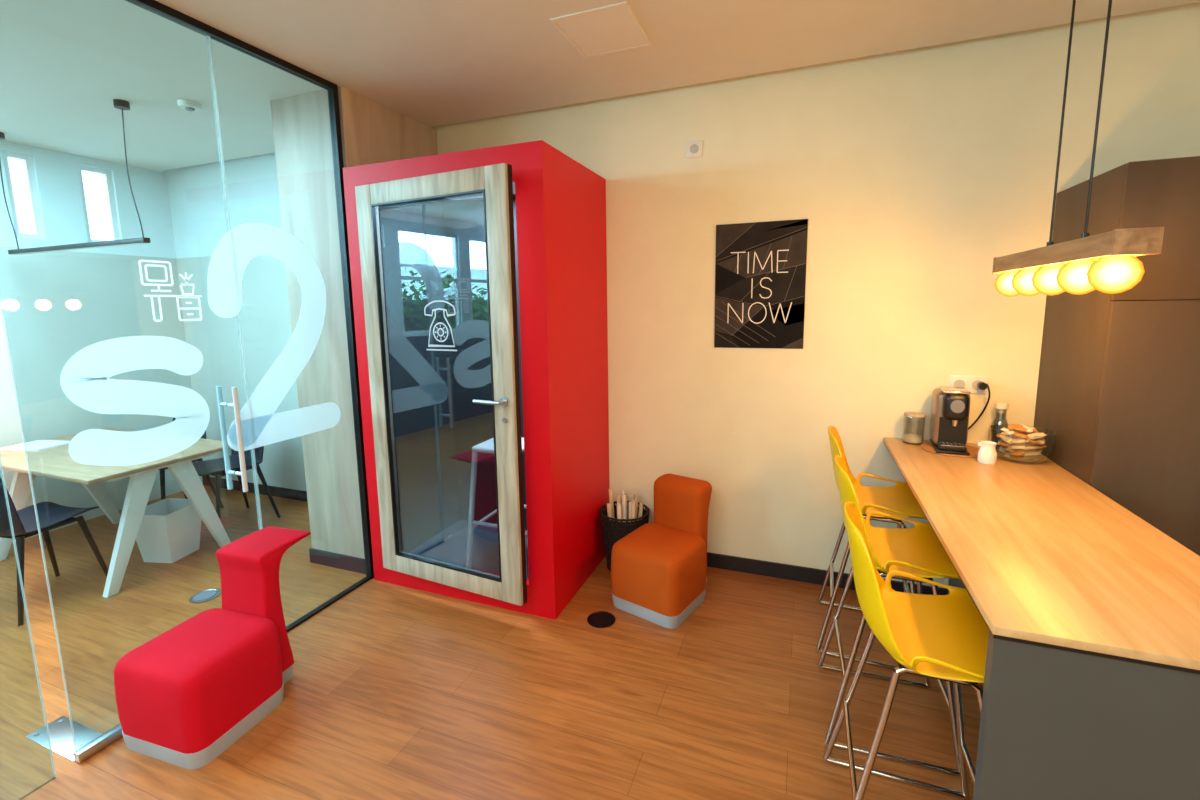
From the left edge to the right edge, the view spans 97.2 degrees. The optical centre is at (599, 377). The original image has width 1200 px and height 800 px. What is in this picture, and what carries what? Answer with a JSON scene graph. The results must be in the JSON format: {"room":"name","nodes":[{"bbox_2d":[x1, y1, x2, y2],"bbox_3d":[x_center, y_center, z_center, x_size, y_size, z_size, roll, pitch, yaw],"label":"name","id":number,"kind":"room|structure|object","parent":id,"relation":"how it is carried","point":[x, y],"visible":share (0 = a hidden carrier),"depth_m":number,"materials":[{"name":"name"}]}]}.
{"room":"common room","nodes":[
{"label":"common room","id":0,"kind":"room"},
{"bbox_2d":[0,140,175,258],"bbox_3d":[-4.839,0.033,1.804,0.120,2.740,6.260,2,8,21],"label":"wall","id":1,"kind":"structure","parent":0,"point":[56,174],"depth_m":3.96,"materials":[{"name":"white paint"}]},
{"bbox_2d":[2,150,43,239],"bbox_3d":[-4.062,-1.271,3.707,0.060,0.580,0.160,2,8,21],"label":"window","id":2,"kind":"structure","parent":1,"relation":"in","point":[26,160],"depth_m":3.73,"materials":[{"name":"white paint"}]},
{"bbox_2d":[77,164,119,242],"bbox_3d":[-3.908,-1.328,4.105,0.060,0.580,0.220,2,8,21],"label":"window","id":3,"kind":"structure","parent":1,"relation":"in","point":[105,174],"depth_m":4.15,"materials":[{"name":"white paint"}]},
{"bbox_2d":[0,246,202,542],"bbox_3d":[-4.020,0.108,3.770,0.012,2.030,2.060,2,8,21],"label":"wall panel","id":4,"kind":"object","parent":1,"relation":"attached to","point":[55,305],"depth_m":3.91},
{"bbox_2d":[125,0,373,631],"bbox_3d":[-2.066,0.080,1.175,0.040,2.740,3.870,2,8,21],"label":"glass wall","id":5,"kind":"structure","parent":0,"point":[249,241],"depth_m":2.63,"materials":[{"name":"glass"}]},
{"bbox_2d":[60,230,252,762],"bbox_3d":[-1.735,-0.028,2.030,0.120,2.701,0.744,2,8,21],"label":"door","id":6,"kind":"structure","parent":5,"relation":"in","point":[84,379],"depth_m":2.04,"materials":[{"name":"glass"}]},
{"bbox_2d":[340,86,437,166],"bbox_3d":[-1.203,-0.230,3.325,0.010,2.740,0.775,2,8,21],"label":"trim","id":7,"kind":"structure","parent":5,"relation":"attached to","point":[374,132],"depth_m":3.03,"materials":[{"name":"brown wood"}]},
{"bbox_2d":[270,86,364,558],"bbox_3d":[-1.449,-0.239,3.419,0.518,2.740,0.775,2,8,21],"label":"wall column","id":8,"kind":"structure","parent":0,"point":[300,123],"depth_m":3.03,"materials":[{"name":"brown wood"}]},
{"bbox_2d":[309,548,365,573],"bbox_3d":[-1.595,1.125,3.245,0.492,0.090,0.013,2,8,21],"label":"baseboard","id":9,"kind":"structure","parent":8,"relation":"attached to","point":[345,562],"depth_m":3.24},
{"bbox_2d":[0,485,983,799],"bbox_3d":[-1.309,1.574,0.657,7.800,0.100,6.660,2,8,21],"label":"floor","id":10,"kind":"structure","parent":0,"point":[393,692],"depth_m":2.18,"materials":[{"name":"brown wood"}]},
{"bbox_2d":[0,477,107,625],"bbox_3d":[-3.132,0.838,2.900,0.450,0.801,0.450,1,8,13],"label":"chair","id":11,"kind":"object","parent":10,"relation":"on","point":[42,517],"visible":1,"depth_m":2.88,"materials":[{"name":"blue plastic"}]},
{"bbox_2d":[25,716,101,761],"bbox_3d":[-1.996,1.347,1.984,0.315,0.006,0.110,2,8,21],"label":"floor hinge","id":12,"kind":"object","parent":10,"relation":"on","point":[63,736],"visible":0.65,"depth_m":1.99,"materials":[{"name":"metal"}]},
{"bbox_2d":[0,428,231,597],"bbox_3d":[-3.228,0.808,3.477,1.450,0.700,0.820,2,8,21],"label":"meeting table","id":13,"kind":"object","parent":10,"relation":"on","point":[56,462],"visible":0.69,"depth_m":3.19,"materials":[{"name":"brown wood"}]},
{"bbox_2d":[0,440,70,450],"bbox_3d":[-3.746,0.450,3.529,0.300,0.012,0.210,0,8,9],"label":"paper stack","id":14,"kind":"object","parent":13,"relation":"on","point":[38,445],"visible":0.86,"depth_m":3.50,"materials":[{"name":"white paper"}]},
{"bbox_2d":[136,498,200,562],"bbox_3d":[-2.797,0.994,3.434,0.284,0.332,0.284,0,8,7],"label":"waste bin","id":15,"kind":"object","parent":10,"relation":"on","point":[169,531],"visible":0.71,"depth_m":3.36,"materials":[{"name":"white paint"}]},
{"bbox_2d":[158,417,223,507],"bbox_3d":[-3.331,0.675,4.107,0.450,0.801,0.450,2,8,21],"label":"chair","id":16,"kind":"object","parent":10,"relation":"on","point":[162,470],"visible":0.03,"depth_m":4.12,"materials":[{"name":"black plastic"}]},
{"bbox_2d":[189,589,220,602],"bbox_3d":[-2.206,1.215,2.955,0.144,0.006,0.144,2,8,21],"label":"floor outlet","id":17,"kind":"object","parent":10,"relation":"on","point":[205,595],"visible":1,"depth_m":2.95,"materials":[{"name":"metal"}]},
{"bbox_2d":[114,526,310,769],"bbox_3d":[-1.488,1.017,2.133,0.408,0.605,0.634,2,8,17],"label":"seat","id":18,"kind":"object","parent":10,"relation":"on","point":[185,695],"visible":1,"depth_m":1.95,"materials":[{"name":"red fabric"}]},
{"bbox_2d":[192,418,280,518],"bbox_3d":[-2.755,0.691,3.929,0.450,0.801,0.450,4,9,29],"label":"chair","id":19,"kind":"object","parent":10,"relation":"on","point":[253,457],"visible":0.48,"depth_m":3.95,"materials":[{"name":"black plastic"}]},
{"bbox_2d":[343,140,608,619],"bbox_3d":[-0.678,0.018,3.028,1.175,2.315,1.005,2,8,21],"label":"booth","id":20,"kind":"object","parent":10,"relation":"on","point":[479,276],"visible":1,"depth_m":2.86,"materials":[{"name":"red laminate"}]},
{"bbox_2d":[466,437,527,578],"bbox_3d":[-0.530,0.730,3.102,0.402,0.724,0.382,2,8,21],"label":"bar stool","id":21,"kind":"object","parent":20,"relation":"on","point":[487,446],"visible":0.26,"depth_m":3.00,"materials":[{"name":"white paint"}]},
{"bbox_2d":[587,611,615,627],"bbox_3d":[0.007,1.221,2.678,0.144,0.006,0.144,2,8,21],"label":"floor outlet","id":22,"kind":"object","parent":10,"relation":"on","point":[600,619],"visible":1,"depth_m":2.67,"materials":[{"name":"black metal"}]},
{"bbox_2d":[600,501,649,570],"bbox_3d":[0.151,0.968,3.197,0.301,0.362,0.301,2,8,21],"label":"wire basket","id":23,"kind":"object","parent":10,"relation":"on","point":[613,531],"visible":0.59,"depth_m":3.09,"materials":[{"name":"black metal"}]},
{"bbox_2d":[607,503,611,519],"bbox_3d":[0.069,0.940,3.168,0.055,0.392,0.024,-3,8,-16],"label":"paper roll","id":24,"kind":"object","parent":23,"relation":"in","point":[609,511],"visible":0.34,"depth_m":3.13,"materials":[{"name":"beige paper"}]},
{"bbox_2d":[608,489,614,520],"bbox_3d":[0.080,0.900,3.236,0.058,0.452,0.026,5,10,35],"label":"paper roll","id":25,"kind":"object","parent":23,"relation":"in","point":[611,502],"visible":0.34,"depth_m":3.21,"materials":[{"name":"beige paper"}]},
{"bbox_2d":[617,495,620,503],"bbox_3d":[0.119,0.915,3.194,0.026,0.430,0.024,-1,8,10],"label":"paper roll","id":26,"kind":"object","parent":23,"relation":"in","point":[618,496],"visible":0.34,"depth_m":3.16,"materials":[{"name":"beige paper"}]},
{"bbox_2d":[617,504,621,521],"bbox_3d":[0.119,0.936,3.113,0.026,0.412,0.058,2,8,22],"label":"paper roll","id":27,"kind":"object","parent":23,"relation":"in","point":[619,513],"visible":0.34,"depth_m":3.07,"materials":[{"name":"beige paper"}]},
{"bbox_2d":[621,489,624,511],"bbox_3d":[0.144,0.904,3.273,0.024,0.432,0.055,-1,8,-3],"label":"paper roll","id":28,"kind":"object","parent":23,"relation":"in","point":[622,490],"visible":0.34,"depth_m":3.25,"materials":[{"name":"beige paper"}]},
{"bbox_2d":[622,494,625,521],"bbox_3d":[0.145,0.910,3.158,0.026,0.450,0.028,0,9,9],"label":"paper roll","id":29,"kind":"object","parent":23,"relation":"in","point":[623,495],"visible":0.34,"depth_m":3.12,"materials":[{"name":"beige paper"}]},
{"bbox_2d":[628,501,631,521],"bbox_3d":[0.181,0.935,3.188,0.025,0.390,0.024,2,8,9],"label":"paper roll","id":30,"kind":"object","parent":23,"relation":"in","point":[630,502],"visible":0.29,"depth_m":3.16,"materials":[{"name":"beige paper"}]},
{"bbox_2d":[631,500,635,521],"bbox_3d":[0.192,0.925,3.117,0.024,0.432,0.055,-5,9,-29],"label":"paper roll","id":31,"kind":"object","parent":23,"relation":"in","point":[633,508],"visible":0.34,"depth_m":3.08,"materials":[{"name":"beige paper"}]},
{"bbox_2d":[634,494,637,517],"bbox_3d":[0.212,0.916,3.248,0.058,0.412,0.026,-8,10,-41],"label":"paper roll","id":32,"kind":"object","parent":23,"relation":"in","point":[635,495],"visible":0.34,"depth_m":3.23,"materials":[{"name":"beige paper"}]},
{"bbox_2d":[638,502,642,517],"bbox_3d":[0.234,0.936,3.179,0.055,0.392,0.024,1,8,10],"label":"paper roll","id":33,"kind":"object","parent":23,"relation":"in","point":[640,512],"visible":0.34,"depth_m":3.15,"materials":[{"name":"beige paper"}]},
{"bbox_2d":[611,474,711,628],"bbox_3d":[0.358,0.886,2.857,0.408,0.612,0.538,5,10,37],"label":"seat","id":34,"kind":"object","parent":10,"relation":"on","point":[659,569],"visible":1,"depth_m":2.73,"materials":[{"name":"orange fabric"}]},
{"bbox_2d":[816,426,925,674],"bbox_3d":[1.264,0.734,2.451,0.446,0.999,0.451,3,9,23],"label":"bar stool","id":35,"kind":"object","parent":10,"relation":"on","point":[898,500],"visible":0.47,"depth_m":2.41,"materials":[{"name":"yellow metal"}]},
{"bbox_2d":[818,456,959,775],"bbox_3d":[1.083,0.803,1.968,0.446,0.999,0.451,2,8,19],"label":"bar stool","id":36,"kind":"object","parent":10,"relation":"on","point":[917,550],"visible":0.55,"depth_m":1.89,"materials":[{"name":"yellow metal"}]},
{"bbox_2d":[823,502,988,799],"bbox_3d":[0.898,0.872,1.492,0.446,0.999,0.451,2,8,21],"label":"bar stool","id":37,"kind":"object","parent":10,"relation":"on","point":[941,637],"visible":0.85,"depth_m":1.46,"materials":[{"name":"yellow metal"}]},
{"bbox_2d":[883,437,1199,799],"bbox_3d":[1.474,0.869,1.914,0.630,0.872,1.753,2,8,21],"label":"bar counter","id":38,"kind":"object","parent":10,"relation":"on","point":[1090,611],"depth_m":1.19,"materials":[{"name":"brown wood"}]},
{"bbox_2d":[902,412,925,444],"bbox_3d":[1.569,0.251,2.647,0.096,0.150,0.096,2,8,21],"label":"glass jar","id":39,"kind":"object","parent":38,"relation":"on","point":[916,439],"visible":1,"depth_m":2.63,"materials":[{"name":"clear glass"}]},
{"bbox_2d":[920,442,978,457],"bbox_3d":[1.672,0.339,2.517,0.256,0.008,0.256,2,8,21],"label":"trivet","id":40,"kind":"object","parent":38,"relation":"on","point":[973,451],"visible":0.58,"depth_m":2.48,"materials":[{"name":"brown wood"}]},
{"bbox_2d":[930,382,989,455],"bbox_3d":[1.713,0.182,2.500,0.235,0.306,0.278,3,9,25],"label":"coffee machine","id":41,"kind":"object","parent":40,"relation":"on","point":[950,409],"visible":1,"depth_m":2.45,"materials":[{"name":"brown metal"}]},
{"bbox_2d":[930,439,969,455],"bbox_3d":[1.662,0.316,2.520,0.129,0.037,0.236,3,9,25],"label":"drip tray","id":42,"kind":"object","parent":41,"relation":"on","point":[946,446],"depth_m":2.44,"materials":[{"name":"black plastic"}]},
{"bbox_2d":[977,441,996,464],"bbox_3d":[1.692,0.326,2.313,0.072,0.090,0.068,2,8,21],"label":"milk jug","id":43,"kind":"object","parent":38,"relation":"on","point":[987,454],"visible":1,"depth_m":2.29,"materials":[{"name":"white ceramic"}]},
{"bbox_2d":[987,402,1008,450],"bbox_3d":[1.900,0.227,2.515,0.086,0.224,0.086,2,8,21],"label":"carafe","id":44,"kind":"object","parent":38,"relation":"on","point":[1000,407],"visible":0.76,"depth_m":2.49,"materials":[{"name":"clear glass"}]},
{"bbox_2d":[990,424,1056,463],"bbox_3d":[1.869,0.295,2.348,0.234,0.135,0.234,2,8,21],"label":"glass bowl","id":45,"kind":"object","parent":38,"relation":"on","point":[1027,461],"visible":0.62,"depth_m":2.31,"materials":[{"name":"glass"}]},
{"bbox_2d":[999,441,1011,446],"bbox_3d":[1.807,0.294,2.349,0.055,0.014,0.056,0,8,8],"label":"biscuit","id":46,"kind":"object","parent":45,"relation":"in","point":[1003,443],"visible":0.79,"depth_m":2.34,"materials":[{"name":"brown food"}]},
{"bbox_2d":[999,435,1011,443],"bbox_3d":[1.804,0.270,2.345,0.033,0.031,0.068,-1,8,2],"label":"biscuit","id":47,"kind":"object","parent":45,"relation":"in","point":[1006,438],"visible":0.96,"depth_m":2.34,"materials":[{"name":"beige food"}]},
{"bbox_2d":[1000,431,1013,434],"bbox_3d":[1.812,0.245,2.347,0.033,0.031,0.068,0,8,7],"label":"biscuit","id":48,"kind":"object","parent":45,"relation":"in","point":[1004,432],"visible":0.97,"depth_m":2.33,"materials":[{"name":"beige food"}]},
{"bbox_2d":[1001,448,1014,451],"bbox_3d":[1.814,0.321,2.353,0.033,0.029,0.069,0,8,7],"label":"biscuit","id":49,"kind":"object","parent":45,"relation":"in","point":[1003,449],"visible":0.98,"depth_m":2.34,"materials":[{"name":"beige food"}]},
{"bbox_2d":[1010,455,1024,458],"bbox_3d":[1.844,0.347,2.337,0.055,0.017,0.056,-1,8,-1],"label":"biscuit","id":50,"kind":"object","parent":45,"relation":"in","point":[1011,456],"visible":0.77,"depth_m":2.32,"materials":[{"name":"brown food"}]},
{"bbox_2d":[1010,449,1025,455],"bbox_3d":[1.828,0.325,2.312,0.055,0.024,0.054,-7,10,-39],"label":"biscuit","id":51,"kind":"object","parent":45,"relation":"in","point":[1018,452],"visible":0.98,"depth_m":2.30,"materials":[{"name":"orange food"}]},
{"bbox_2d":[1009,444,1027,448],"bbox_3d":[1.824,0.300,2.305,0.069,0.023,0.034,4,9,29],"label":"biscuit","id":52,"kind":"object","parent":45,"relation":"in","point":[1013,446],"visible":1,"depth_m":2.30,"materials":[{"name":"beige food"}]},
{"bbox_2d":[1009,438,1028,443],"bbox_3d":[1.821,0.275,2.301,0.068,0.029,0.034,6,10,39],"label":"biscuit","id":53,"kind":"object","parent":45,"relation":"in","point":[1021,440],"visible":1,"depth_m":2.29,"materials":[{"name":"beige food"}]},
{"bbox_2d":[1013,427,1027,430],"bbox_3d":[1.847,0.224,2.324,0.056,0.016,0.055,-1,8,2],"label":"biscuit","id":54,"kind":"object","parent":45,"relation":"in","point":[1014,428],"visible":1,"depth_m":2.31,"materials":[{"name":"orange food"}]},
{"bbox_2d":[1013,432,1028,438],"bbox_3d":[1.831,0.250,2.300,0.055,0.023,0.055,1,8,12],"label":"biscuit","id":55,"kind":"object","parent":45,"relation":"in","point":[1024,436],"visible":0.99,"depth_m":2.29,"materials":[{"name":"orange food"}]},
{"bbox_2d":[1022,455,1036,459],"bbox_3d":[1.880,0.348,2.325,0.068,0.018,0.034,-1,8,-5],"label":"biscuit","id":56,"kind":"object","parent":45,"relation":"in","point":[1026,457],"visible":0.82,"depth_m":2.31,"materials":[{"name":"brown food"}]},
{"bbox_2d":[1023,430,1037,434],"bbox_3d":[1.920,0.240,2.359,0.055,0.025,0.054,4,9,29],"label":"biscuit","id":57,"kind":"object","parent":45,"relation":"in","point":[1036,431],"visible":0.38,"depth_m":2.35,"materials":[{"name":"brown food"}]},
{"bbox_2d":[1026,426,1036,431],"bbox_3d":[1.882,0.224,2.316,0.068,0.016,0.034,-7,10,-36],"label":"biscuit","id":58,"kind":"object","parent":45,"relation":"in","point":[1030,429],"visible":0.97,"depth_m":2.30,"materials":[{"name":"beige food"}]},
{"bbox_2d":[1023,450,1040,455],"bbox_3d":[1.868,0.327,2.295,0.068,0.019,0.034,-1,8,-1],"label":"biscuit","id":59,"kind":"object","parent":45,"relation":"in","point":[1028,453],"visible":0.98,"depth_m":2.28,"materials":[{"name":"beige food"}]},
{"bbox_2d":[1022,446,1041,449],"bbox_3d":[1.868,0.301,2.287,0.068,0.020,0.033,-2,8,-8],"label":"biscuit","id":60,"kind":"object","parent":45,"relation":"in","point":[1029,447],"visible":1,"depth_m":2.27,"materials":[{"name":"beige food"}]},
{"bbox_2d":[1026,439,1040,445],"bbox_3d":[1.869,0.276,2.280,0.053,0.026,0.056,-1,8,1],"label":"biscuit","id":61,"kind":"object","parent":45,"relation":"in","point":[1030,440],"visible":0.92,"depth_m":2.26,"materials":[{"name":"brown food"}]},
{"bbox_2d":[1027,433,1043,439],"bbox_3d":[1.876,0.252,2.285,0.069,0.025,0.033,-1,8,-5],"label":"biscuit","id":62,"kind":"object","parent":45,"relation":"in","point":[1033,435],"visible":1,"depth_m":2.27,"materials":[{"name":"beige food"}]},
{"bbox_2d":[1030,449,1042,456],"bbox_3d":[1.907,0.325,2.312,0.069,0.032,0.033,-6,9,-34],"label":"biscuit","id":63,"kind":"object","parent":45,"relation":"in","point":[1036,450],"visible":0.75,"depth_m":2.30,"materials":[{"name":"brown food"}]},
{"bbox_2d":[1031,444,1046,448],"bbox_3d":[1.911,0.298,2.304,0.055,0.022,0.055,-7,10,-38],"label":"biscuit","id":64,"kind":"object","parent":45,"relation":"in","point":[1041,445],"visible":0.66,"depth_m":2.28,"materials":[{"name":"brown food"}]},
{"bbox_2d":[1035,438,1044,443],"bbox_3d":[1.912,0.273,2.298,0.034,0.020,0.068,6,10,40],"label":"biscuit","id":65,"kind":"object","parent":45,"relation":"in","point":[1041,440],"visible":0.79,"depth_m":2.29,"materials":[{"name":"beige food"}]},
{"label":"biscuit","id":66,"kind":"object","parent":45,"relation":"in","visible":0},
{"bbox_2d":[1007,424,1022,429],"bbox_3d":[1.852,0.219,2.359,0.055,0.025,0.054,6,10,39],"label":"biscuit","id":67,"kind":"object","parent":66,"relation":"on","point":[1010,427],"visible":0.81,"depth_m":2.36,"materials":[{"name":"orange food"}]},
{"bbox_2d":[883,437,1199,669],"bbox_3d":[1.468,0.447,1.856,0.630,0.020,1.753,2,8,21],"label":"countertop","id":68,"kind":"structure","parent":38,"relation":"on","point":[1043,555],"depth_m":1.45,"materials":[{"name":"brown wood"}]},
{"bbox_2d":[1033,156,1199,555],"bbox_3d":[2.514,0.240,2.055,1.156,2.050,0.580,2,8,21],"label":"tall cabinet","id":69,"kind":"object","parent":10,"relation":"on","point":[1118,387],"visible":0.64,"depth_m":1.93,"materials":[{"name":"brown wood"}]},
{"bbox_2d":[0,0,1199,171],"bbox_3d":[-1.350,-1.254,0.267,7.800,0.130,6.660,2,8,21],"label":"ceiling","id":70,"kind":"structure","parent":0,"point":[64,64],"depth_m":2.43,"materials":[{"name":"paint"}]},
{"bbox_2d":[0,99,150,254],"bbox_3d":[-3.264,-1.180,3.227,1.440,0.772,0.070,2,8,21],"label":"pendant lamp","id":71,"kind":"object","parent":70,"relation":"hanging from","point":[118,103],"visible":1,"depth_m":3.16,"materials":[{"name":"black metal"}]},
{"bbox_2d":[11,243,146,254],"bbox_3d":[-3.258,-0.798,3.280,1.400,0.002,0.026,2,8,21],"label":"diffuser","id":72,"kind":"object","parent":71,"relation":"attached to","point":[89,245],"depth_m":3.28,"materials":[{"name":"white plastic"}]},
{"bbox_2d":[177,99,201,110],"bbox_3d":[-2.311,-1.529,2.981,0.110,0.039,0.110,2,8,21],"label":"smoke detector","id":73,"kind":"object","parent":70,"relation":"attached to","point":[190,105],"visible":1,"depth_m":2.96,"materials":[{"name":"white plastic"}]},
{"bbox_2d":[550,1,650,57],"bbox_3d":[0.014,-1.482,2.271,0.326,0.006,0.366,2,8,21],"label":"ceiling hatch","id":74,"kind":"object","parent":70,"relation":"attached to","point":[613,28],"visible":1,"depth_m":2.25,"materials":[{"name":"paint"}]},
{"bbox_2d":[992,0,1164,296],"bbox_3d":[1.423,-0.831,1.596,0.106,1.150,0.884,2,8,21],"label":"pendant lamp","id":75,"kind":"object","parent":70,"relation":"hanging from","point":[1106,262],"visible":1,"depth_m":1.47,"materials":[{"name":"brown wood"}]},
{"bbox_2d":[995,269,1019,296],"bbox_3d":[1.561,-0.375,2.003,0.106,0.133,0.106,2,8,21],"label":"bulb","id":76,"kind":"object","parent":75,"relation":"attached to","point":[1003,283],"depth_m":1.99,"materials":[{"name":"yellow glass"}]},
{"bbox_2d":[1012,266,1039,295],"bbox_3d":[1.497,-0.351,1.837,0.106,0.133,0.106,2,8,21],"label":"bulb","id":77,"kind":"object","parent":75,"relation":"attached to","point":[1022,283],"depth_m":1.82,"materials":[{"name":"yellow glass"}]},
{"bbox_2d":[1032,263,1064,295],"bbox_3d":[1.433,-0.328,1.670,0.106,0.133,0.106,2,8,21],"label":"bulb","id":78,"kind":"object","parent":75,"relation":"attached to","point":[1044,280],"depth_m":1.65,"materials":[{"name":"yellow glass"}]},
{"bbox_2d":[1056,259,1095,294],"bbox_3d":[1.368,-0.304,1.504,0.106,0.133,0.106,2,8,21],"label":"bulb","id":79,"kind":"object","parent":75,"relation":"attached to","point":[1072,277],"depth_m":1.48,"materials":[{"name":"yellow glass"}]},
{"bbox_2d":[1087,255,1144,293],"bbox_3d":[1.304,-0.280,1.337,0.106,0.133,0.106,2,8,21],"label":"bulb","id":80,"kind":"object","parent":75,"relation":"attached to","point":[1109,274],"depth_m":1.31,"materials":[{"name":"yellow glass"}]},
{"bbox_2d":[159,2,1199,593],"bbox_3d":[-0.187,-0.291,3.407,7.800,2.810,0.120,2,8,21],"label":"wall","id":81,"kind":"structure","parent":0,"point":[910,171],"depth_m":2.76,"materials":[{"name":"beige paint"}]},
{"bbox_2d":[176,255,306,490],"bbox_3d":[-2.604,-0.032,4.309,2.237,1.940,0.012,2,8,21],"label":"wall panel","id":82,"kind":"object","parent":81,"relation":"attached to","point":[238,351],"depth_m":4.44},
{"bbox_2d":[202,476,307,501],"bbox_3d":[-2.591,0.973,4.447,2.233,0.090,0.014,2,8,21],"label":"baseboard","id":83,"kind":"structure","parent":81,"relation":"attached to","point":[275,491],"depth_m":4.53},
{"bbox_2d":[687,140,702,157],"bbox_3d":[0.521,-1.264,2.921,0.088,0.088,0.012,2,8,21],"label":"wall socket","id":84,"kind":"object","parent":81,"relation":"attached to","point":[694,148],"visible":1,"depth_m":2.92,"materials":[{"name":"white plastic"}]},
{"bbox_2d":[714,219,807,348],"bbox_3d":[0.871,-0.503,2.897,0.476,0.682,0.008,2,8,21],"label":"poster","id":85,"kind":"object","parent":81,"relation":"attached to","point":[760,267],"visible":1,"depth_m":2.89,"materials":[{"name":"black paper"}]},
{"bbox_2d":[707,552,946,594],"bbox_3d":[0.940,1.111,3.099,1.865,0.085,0.014,2,8,21],"label":"baseboard","id":86,"kind":"structure","parent":81,"relation":"attached to","point":[740,564],"depth_m":3.05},
{"bbox_2d":[949,375,987,393],"bbox_3d":[1.814,0.033,2.606,0.160,0.088,0.012,2,8,21],"label":"wall socket","id":87,"kind":"object","parent":81,"relation":"attached to","point":[970,383],"visible":0.69,"depth_m":2.60,"materials":[{"name":"white plastic"}]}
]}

